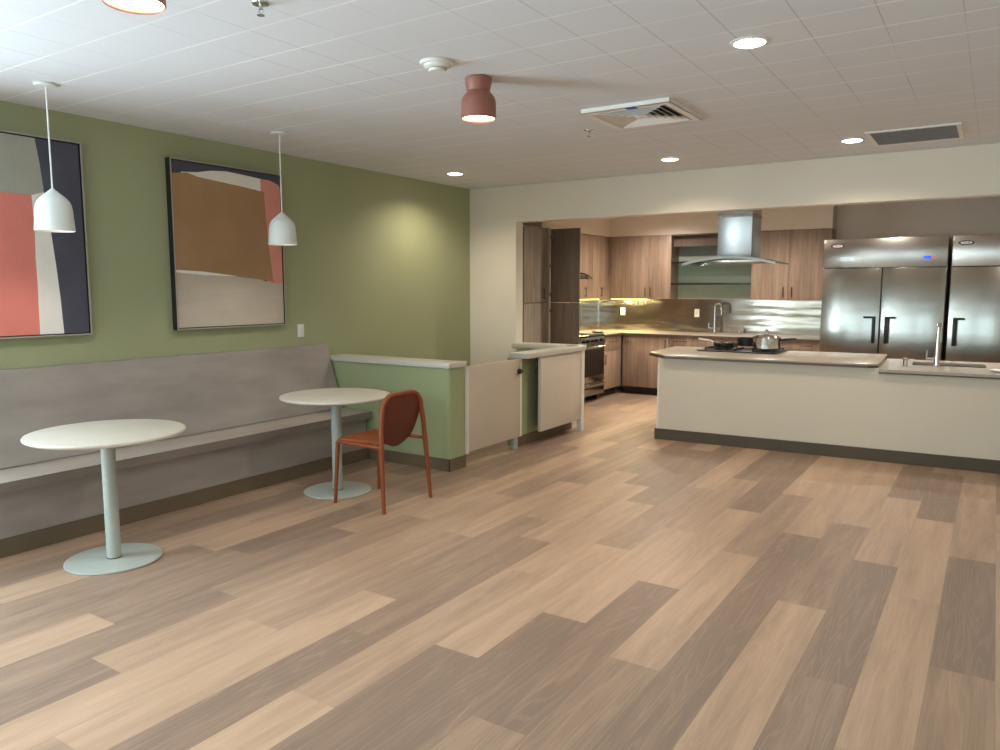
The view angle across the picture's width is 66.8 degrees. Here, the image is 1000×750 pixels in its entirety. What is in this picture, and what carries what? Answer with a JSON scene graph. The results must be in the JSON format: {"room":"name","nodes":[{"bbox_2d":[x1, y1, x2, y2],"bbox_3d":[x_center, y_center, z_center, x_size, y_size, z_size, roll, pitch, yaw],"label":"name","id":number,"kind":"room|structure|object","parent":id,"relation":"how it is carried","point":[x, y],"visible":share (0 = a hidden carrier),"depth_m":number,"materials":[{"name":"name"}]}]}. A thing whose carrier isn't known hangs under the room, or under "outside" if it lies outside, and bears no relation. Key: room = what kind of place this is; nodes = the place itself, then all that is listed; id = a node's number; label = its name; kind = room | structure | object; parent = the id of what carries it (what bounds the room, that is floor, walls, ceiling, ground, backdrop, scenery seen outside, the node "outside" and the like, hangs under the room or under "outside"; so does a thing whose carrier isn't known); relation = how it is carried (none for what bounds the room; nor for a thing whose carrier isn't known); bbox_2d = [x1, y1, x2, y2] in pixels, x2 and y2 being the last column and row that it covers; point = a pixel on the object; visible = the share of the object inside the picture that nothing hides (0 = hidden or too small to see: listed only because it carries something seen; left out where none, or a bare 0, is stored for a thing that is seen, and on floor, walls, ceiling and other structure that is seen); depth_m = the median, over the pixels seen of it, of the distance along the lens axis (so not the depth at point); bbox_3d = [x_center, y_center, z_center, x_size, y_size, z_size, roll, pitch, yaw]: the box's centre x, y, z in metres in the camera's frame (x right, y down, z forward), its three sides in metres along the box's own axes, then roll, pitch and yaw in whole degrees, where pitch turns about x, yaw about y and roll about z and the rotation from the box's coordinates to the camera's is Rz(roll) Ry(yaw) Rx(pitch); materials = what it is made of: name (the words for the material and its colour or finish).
{"room":"break room","nodes":[
{"label":"break room","id":0,"kind":"room"},
{"bbox_2d":[0,101,469,383],"bbox_3d":[-2.946,-0.405,5.275,0.150,2.720,9.540,4,8,33],"label":"wall","id":1,"kind":"structure","parent":0,"point":[379,263],"depth_m":6.79,"materials":[{"name":"green paint"}]},
{"bbox_2d":[0,130,92,338],"bbox_3d":[-3.130,-0.873,4.742,0.060,1.290,1.060,4,8,33],"label":"painting","id":2,"kind":"object","parent":1,"relation":"attached to","point":[45,284],"visible":0.95,"depth_m":4.92,"materials":[{"name":"multicoloured paper"}]},
{"bbox_2d":[165,157,285,329],"bbox_3d":[-2.194,-1.035,6.170,0.060,1.290,1.060,4,8,33],"label":"painting","id":3,"kind":"object","parent":1,"relation":"attached to","point":[225,272],"visible":0.94,"depth_m":6.08,"materials":[{"name":"multicoloured paper"}]},
{"bbox_2d":[297,324,303,336],"bbox_3d":[-1.808,-0.402,6.883,0.010,0.118,0.076,4,8,33],"label":"wall switch","id":4,"kind":"object","parent":1,"relation":"attached to","point":[300,327],"visible":1,"depth_m":6.87,"materials":[{"name":"white plastic"}]},
{"bbox_2d":[330,354,466,471],"bbox_3d":[-0.971,0.310,6.916,1.464,0.930,0.255,4,8,33],"label":"wall","id":5,"kind":"structure","parent":0,"point":[440,384],"depth_m":6.62,"materials":[{"name":"green paint"}]},
{"bbox_2d":[0,387,999,749],"bbox_3d":[1.366,1.017,4.805,8.473,0.001,13.200,4,8,33],"label":"floor","id":6,"kind":"structure","parent":0,"point":[609,584],"depth_m":3.66,"materials":[{"name":"brown wood"}]},
{"bbox_2d":[21,419,185,574],"bbox_3d":[-2.229,0.691,4.340,0.830,0.751,0.830,4,8,33],"label":"round table","id":7,"kind":"object","parent":6,"relation":"on","point":[116,556],"visible":1,"depth_m":4.30,"materials":[{"name":"metal"}]},
{"bbox_2d":[0,344,371,557],"bbox_3d":[-2.436,0.418,5.469,0.585,1.040,3.765,4,8,33],"label":"bench","id":8,"kind":"object","parent":6,"relation":"on","point":[239,437],"visible":0.84,"depth_m":5.44,"materials":[{"name":"laminate"}]},
{"bbox_2d":[279,388,389,499],"bbox_3d":[-1.254,0.523,5.826,0.830,0.751,0.830,4,8,33],"label":"round table","id":9,"kind":"object","parent":6,"relation":"on","point":[333,397],"visible":0.88,"depth_m":5.78,"materials":[{"name":"white plastic"}]},
{"bbox_2d":[334,389,431,514],"bbox_3d":[-0.868,0.515,5.553,0.518,0.832,0.546,4,8,33],"label":"dining chair","id":10,"kind":"object","parent":6,"relation":"on","point":[399,411],"visible":1,"depth_m":5.44,"materials":[{"name":"rust orange painted metal"}]},
{"bbox_2d":[465,359,523,453],"bbox_3d":[-0.054,0.323,7.018,0.128,0.882,0.907,4,8,33],"label":"gate","id":11,"kind":"object","parent":6,"relation":"on","point":[493,391],"visible":1,"depth_m":6.96,"materials":[{"name":"beige laminate"}]},
{"bbox_2d":[522,225,580,343],"bbox_3d":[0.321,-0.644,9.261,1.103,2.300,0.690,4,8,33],"label":"pantry cabinet","id":12,"kind":"object","parent":6,"relation":"on","point":[565,243],"visible":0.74,"depth_m":9.24,"materials":[{"name":"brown wood"}]},
{"bbox_2d":[579,333,606,398],"bbox_3d":[0.988,-0.106,10.623,0.790,0.925,0.765,4,8,33],"label":"range","id":13,"kind":"object","parent":6,"relation":"on","point":[594,382],"visible":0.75,"depth_m":10.47,"materials":[{"name":"metal"}]},
{"bbox_2d":[579,333,603,337],"bbox_3d":[0.962,-0.556,10.589,0.728,0.024,0.765,4,8,33],"label":"cooktop","id":14,"kind":"object","parent":13,"relation":"in","point":[581,335],"depth_m":10.55,"materials":[{"name":"silver glass"}]},
{"bbox_2d":[592,335,620,397],"bbox_3d":[1.349,-0.151,11.237,0.742,0.875,0.640,4,8,33],"label":"base cabinet","id":15,"kind":"object","parent":6,"relation":"on","point":[612,352],"visible":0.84,"depth_m":11.08,"materials":[{"name":"brown wood"}]},
{"bbox_2d":[579,329,819,341],"bbox_3d":[2.677,-0.553,10.721,3.478,0.039,1.320,4,8,33],"label":"countertop","id":16,"kind":"structure","parent":15,"relation":"on","point":[608,332],"depth_m":10.85,"materials":[{"name":"beige stone"}]},
{"bbox_2d":[708,302,722,332],"bbox_3d":[3.118,-0.826,10.951,0.219,0.450,0.065,6,9,43],"label":"kitchen faucet","id":17,"kind":"object","parent":16,"relation":"on","point":[719,303],"visible":1,"depth_m":10.95,"materials":[{"name":"silver metal"}]},
{"bbox_2d":[622,335,668,394],"bbox_3d":[2.298,-0.167,11.384,0.715,0.875,0.702,4,8,33],"label":"base cabinet","id":18,"kind":"object","parent":6,"relation":"on","point":[639,369],"visible":0.69,"depth_m":11.16,"materials":[{"name":"beige wood"}]},
{"bbox_2d":[669,337,692,347],"bbox_3d":[2.743,-0.135,11.096,0.344,0.875,0.702,4,8,33],"label":"base cabinet","id":19,"kind":"object","parent":6,"relation":"on","point":[673,341],"visible":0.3,"depth_m":10.79,"materials":[{"name":"beige wood"}]},
{"bbox_2d":[692,338,752,347],"bbox_3d":[3.247,-0.098,10.769,0.859,0.875,0.702,4,8,33],"label":"base cabinet","id":20,"kind":"object","parent":6,"relation":"on","point":[696,343],"visible":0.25,"depth_m":10.57,"materials":[{"name":"beige wood"}]},
{"bbox_2d":[780,341,819,351],"bbox_3d":[3.951,-0.046,10.313,0.819,0.875,0.702,4,8,33],"label":"base cabinet","id":21,"kind":"object","parent":6,"relation":"on","point":[791,345],"visible":0.15,"depth_m":9.91,"materials":[{"name":"beige wood"}]},
{"bbox_2d":[654,362,999,473],"bbox_3d":[3.877,0.344,7.192,4.605,0.800,1.095,4,7,30],"label":"kitchen island","id":22,"kind":"object","parent":6,"relation":"on","point":[930,421],"visible":0.87,"depth_m":7.01,"materials":[{"name":"beige wood"}]},
{"bbox_2d":[649,346,886,372],"bbox_3d":[2.727,-0.175,7.856,2.225,0.083,1.245,4,7,30],"label":"island countertop","id":23,"kind":"structure","parent":22,"relation":"on","point":[804,360],"depth_m":7.46,"materials":[{"name":"beige stone"}]},
{"bbox_2d":[697,346,788,353],"bbox_3d":[2.651,-0.286,8.271,0.830,0.032,0.600,4,8,33],"label":"cooktop","id":24,"kind":"object","parent":23,"relation":"in","point":[710,348],"visible":0.89,"depth_m":8.14,"materials":[{"name":"black metal"}]},
{"bbox_2d":[698,338,737,346],"bbox_3d":[2.404,-0.360,8.389,0.465,0.087,0.284,4,8,33],"label":"frying pan","id":25,"kind":"object","parent":24,"relation":"on","point":[716,344],"visible":1,"depth_m":8.27,"materials":[{"name":"metal"}]},
{"bbox_2d":[737,337,752,346],"bbox_3d":[2.824,-0.369,8.407,0.382,0.101,0.200,4,8,33],"label":"saucepan","id":26,"kind":"object","parent":24,"relation":"on","point":[742,341],"visible":0.74,"depth_m":8.37,"materials":[{"name":"metal"}]},
{"bbox_2d":[753,329,795,348],"bbox_3d":[2.907,-0.382,8.057,0.432,0.206,0.292,4,8,33],"label":"stock pot","id":27,"kind":"object","parent":24,"relation":"on","point":[764,341],"visible":1,"depth_m":7.99,"materials":[{"name":"silver metal"}]},
{"bbox_2d":[879,358,999,378],"bbox_3d":[4.816,-0.019,6.661,2.592,0.038,1.235,4,7,30],"label":"island countertop","id":28,"kind":"structure","parent":22,"relation":"on","point":[890,366],"depth_m":6.75,"materials":[{"name":"beige stone"}]},
{"bbox_2d":[902,357,914,366],"bbox_3d":[3.781,-0.119,7.016,0.104,0.080,0.052,4,8,33],"label":"soap dispenser","id":29,"kind":"object","parent":28,"relation":"on","point":[905,360],"visible":1,"depth_m":7.01,"materials":[{"name":"silver metal"}]},
{"bbox_2d":[925,323,942,366],"bbox_3d":[4.028,-0.284,7.029,0.126,0.404,0.163,4,8,33],"label":"kitchen faucet","id":30,"kind":"object","parent":28,"relation":"on","point":[936,363],"visible":1,"depth_m":6.97,"materials":[{"name":"silver metal"}]},
{"bbox_2d":[913,364,984,367],"bbox_3d":[4.248,-0.015,7.188,0.608,0.115,0.388,4,7,30],"label":"sink","id":31,"kind":"object","parent":28,"relation":"in","point":[913,364],"visible":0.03,"depth_m":7.32,"materials":[{"name":"metal"}]},
{"bbox_2d":[989,369,999,372],"bbox_3d":[4.296,-0.034,6.518,0.150,0.022,0.150,4,8,33],"label":"dish","id":32,"kind":"object","parent":28,"relation":"on","point":[992,370],"visible":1,"depth_m":6.50,"materials":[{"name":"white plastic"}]},
{"bbox_2d":[819,236,952,364],"bbox_3d":[4.793,-0.599,9.483,1.335,2.160,0.865,4,8,33],"label":"refrigerator","id":33,"kind":"object","parent":6,"relation":"on","point":[889,296],"visible":0.83,"depth_m":9.10,"materials":[{"name":"metal"}]},
{"bbox_2d":[945,234,999,366],"bbox_3d":[5.949,-0.514,8.734,1.335,2.160,0.865,4,8,33],"label":"refrigerator","id":34,"kind":"object","parent":6,"relation":"on","point":[973,331],"visible":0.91,"depth_m":8.61,"materials":[{"name":"metal"}]},
{"bbox_2d":[0,0,999,188],"bbox_3d":[1.346,-1.747,4.506,8.350,0.120,13.200,4,8,33],"label":"ceiling","id":35,"kind":"structure","parent":0,"point":[346,81],"depth_m":4.21,"materials":[{"name":"tile"}]},
{"bbox_2d":[33,81,75,232],"bbox_3d":[-2.604,-1.254,4.389,0.214,0.831,0.214,4,8,33],"label":"pendant lamp","id":36,"kind":"object","parent":35,"relation":"hanging from","point":[53,212],"visible":1,"depth_m":4.35,"materials":[{"name":"white metal"}]},
{"bbox_2d":[102,0,165,14],"bbox_3d":[-1.220,-1.348,2.516,0.197,0.225,0.197,4,8,33],"label":"ceiling lamp","id":37,"kind":"object","parent":35,"relation":"attached to","point":[142,7],"visible":1,"depth_m":2.58,"materials":[{"name":"ceramic"}]},
{"bbox_2d":[107,0,163,9],"bbox_3d":[-1.220,-1.252,2.527,0.183,0.005,0.183,4,8,33],"label":"diffuser","id":38,"kind":"object","parent":37,"relation":"attached to","point":[115,4],"depth_m":2.57,"materials":[{"name":"white plastic"}]},
{"bbox_2d":[251,0,268,16],"bbox_3d":[-0.985,-1.505,3.119,0.072,0.050,0.072,4,8,33],"label":"sprinkler head","id":39,"kind":"object","parent":35,"relation":"attached to","point":[258,3],"visible":1,"depth_m":3.11},
{"bbox_2d":[268,131,296,245],"bbox_3d":[-1.658,-1.407,5.740,0.214,0.831,0.214,4,8,33],"label":"pendant lamp","id":40,"kind":"object","parent":35,"relation":"hanging from","point":[282,230],"visible":1,"depth_m":5.70,"materials":[{"name":"white metal"}]},
{"bbox_2d":[420,57,453,73],"bbox_3d":[-0.327,-1.596,3.930,0.180,0.050,0.180,4,8,33],"label":"smoke detector","id":41,"kind":"object","parent":35,"relation":"attached to","point":[435,65],"visible":1,"depth_m":3.88,"materials":[{"name":"white plastic"}]},
{"bbox_2d":[446,172,463,175],"bbox_3d":[-0.457,-2.040,7.707,0.184,0.016,0.184,4,8,33],"label":"recessed light","id":42,"kind":"object","parent":35,"relation":"in","point":[449,173],"visible":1,"depth_m":7.67,"materials":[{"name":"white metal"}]},
{"bbox_2d":[461,74,495,122],"bbox_3d":[-0.120,-1.541,4.229,0.197,0.225,0.197,4,8,33],"label":"ceiling lamp","id":43,"kind":"object","parent":35,"relation":"attached to","point":[478,105],"visible":1,"depth_m":4.16,"materials":[{"name":"metal"}]},
{"bbox_2d":[464,116,492,120],"bbox_3d":[-0.120,-1.446,4.240,0.183,0.005,0.183,4,8,33],"label":"diffuser","id":44,"kind":"object","parent":43,"relation":"attached to","point":[466,118],"depth_m":4.28,"materials":[{"name":"white plastic"}]},
{"bbox_2d":[584,129,593,136],"bbox_3d":[0.656,-1.785,5.603,0.072,0.050,0.072,4,8,33],"label":"sprinkler head","id":45,"kind":"object","parent":35,"relation":"attached to","point":[586,130],"visible":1,"depth_m":5.59},
{"bbox_2d":[580,97,701,129],"bbox_3d":[0.948,-1.732,5.055,0.610,0.032,0.614,4,8,33],"label":"ceiling vent","id":46,"kind":"object","parent":35,"relation":"in","point":[661,111],"visible":1,"depth_m":5.00,"materials":[{"name":"white metal"}]},
{"bbox_2d":[660,157,679,160],"bbox_3d":[1.536,-1.943,6.851,0.184,0.016,0.184,4,8,33],"label":"recessed light","id":47,"kind":"object","parent":35,"relation":"in","point":[667,158],"visible":1,"depth_m":6.80,"materials":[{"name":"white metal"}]},
{"bbox_2d":[682,210,774,265],"bbox_3d":[2.529,-1.629,8.097,0.970,0.918,0.612,4,8,33],"label":"range hood","id":48,"kind":"object","parent":35,"relation":"attached to","point":[739,232],"visible":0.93,"depth_m":7.95,"materials":[{"name":"metal"}]},
{"bbox_2d":[729,36,769,48],"bbox_3d":[1.189,-1.577,3.610,0.184,0.016,0.184,4,8,33],"label":"recessed light","id":49,"kind":"object","parent":35,"relation":"in","point":[748,42],"visible":1,"depth_m":3.58,"materials":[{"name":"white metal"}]},
{"bbox_2d":[840,138,864,142],"bbox_3d":[2.777,-1.844,5.977,0.184,0.016,0.184,4,8,33],"label":"recessed light","id":50,"kind":"object","parent":35,"relation":"in","point":[848,140],"visible":1,"depth_m":5.94,"materials":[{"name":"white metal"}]},
{"bbox_2d":[864,122,963,146],"bbox_3d":[3.158,-1.823,5.765,0.620,0.011,0.620,4,8,33],"label":"ceiling vent","id":51,"kind":"object","parent":35,"relation":"in","point":[950,131],"visible":1,"depth_m":5.73,"materials":[{"name":"grey metal"}]},
{"bbox_2d":[507,342,586,445],"bbox_3d":[0.266,0.169,8.140,0.897,0.935,1.390,4,8,33],"label":"counter","id":52,"kind":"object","parent":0,"point":[528,352],"depth_m":7.72,"materials":[{"name":"white laminate"}]},
{"bbox_2d":[535,351,584,431],"bbox_3d":[0.610,0.211,7.997,0.146,0.884,0.940,4,8,33],"label":"gate","id":53,"kind":"object","parent":52,"relation":"attached to","point":[560,377],"visible":0.94,"depth_m":7.91,"materials":[{"name":"laminate"}]},
{"bbox_2d":[469,143,999,365],"bbox_3d":[2.982,-0.600,7.004,7.879,2.719,0.150,4,8,33],"label":"wall","id":54,"kind":"structure","parent":0,"point":[498,215],"depth_m":7.55,"materials":[{"name":"beige paint"}]},
{"bbox_2d":[608,196,999,386],"bbox_3d":[4.951,-0.947,10.070,7.950,2.720,0.150,4,8,33],"label":"wall","id":55,"kind":"structure","parent":0,"point":[980,215],"depth_m":9.63,"materials":[{"name":"paint"}]},
{"bbox_2d":[609,235,678,299],"bbox_3d":[2.171,-1.621,11.508,0.988,0.949,0.363,4,8,33],"label":"upper cabinet","id":56,"kind":"object","parent":55,"relation":"attached to","point":[640,267],"depth_m":11.35,"materials":[{"name":"beige wood"}]},
{"bbox_2d":[523,205,837,238],"bbox_3d":[2.391,-2.128,10.083,3.499,0.374,2.399,4,8,33],"label":"soffit","id":57,"kind":"object","parent":55,"relation":"attached to","point":[818,217],"depth_m":10.80,"materials":[{"name":"paint"}]},
{"bbox_2d":[569,299,821,335],"bbox_3d":[2.439,-0.772,10.307,3.504,0.488,2.230,4,8,33],"label":"backsplash","id":58,"kind":"structure","parent":55,"relation":"attached to","point":[781,317],"depth_m":11.23,"materials":[{"name":"metal"}]},
{"bbox_2d":[621,307,624,314],"bbox_3d":[1.934,-1.006,11.934,0.072,0.118,0.010,4,8,33],"label":"wall outlet","id":59,"kind":"object","parent":58,"relation":"attached to","point":[622,308],"visible":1,"depth_m":11.93,"materials":[{"name":"white plastic"}]},
{"bbox_2d":[694,309,698,316],"bbox_3d":[2.932,-0.923,11.288,0.072,0.118,0.010,4,8,33],"label":"wall outlet","id":60,"kind":"object","parent":58,"relation":"attached to","point":[696,314],"visible":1,"depth_m":11.29,"materials":[{"name":"white plastic"}]},
{"bbox_2d":[671,233,751,297],"bbox_3d":[3.081,-1.571,10.937,1.160,0.924,0.329,4,8,33],"label":"open shelf unit","id":61,"kind":"object","parent":55,"relation":"attached to","point":[700,279],"visible":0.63,"depth_m":11.08,"materials":[{"name":"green paint"}]},
{"bbox_2d":[750,228,835,299],"bbox_3d":[3.984,-1.494,10.333,1.013,0.937,0.363,4,8,33],"label":"upper cabinet","id":62,"kind":"object","parent":55,"relation":"attached to","point":[796,273],"visible":0.88,"depth_m":10.20,"materials":[{"name":"brown wood"}]},
{"bbox_3d":[0.600,-1.030,10.807,0.150,2.720,3.660,4,8,33],"label":"wall","id":63,"kind":"structure","parent":0,"visible":0},
{"bbox_2d":[580,273,592,278],"bbox_3d":[0.833,-1.642,10.368,0.618,0.654,0.710,4,8,33],"label":"range hood","id":64,"kind":"object","parent":63,"relation":"attached to","point":[582,275],"visible":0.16,"depth_m":10.48,"materials":[{"name":"silver glass"}]},
{"bbox_2d":[580,234,608,298],"bbox_3d":[1.237,-1.598,11.254,0.361,0.937,1.148,4,8,33],"label":"upper cabinet","id":65,"kind":"object","parent":63,"relation":"attached to","point":[594,250],"visible":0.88,"depth_m":11.24,"materials":[{"name":"brown wood"}]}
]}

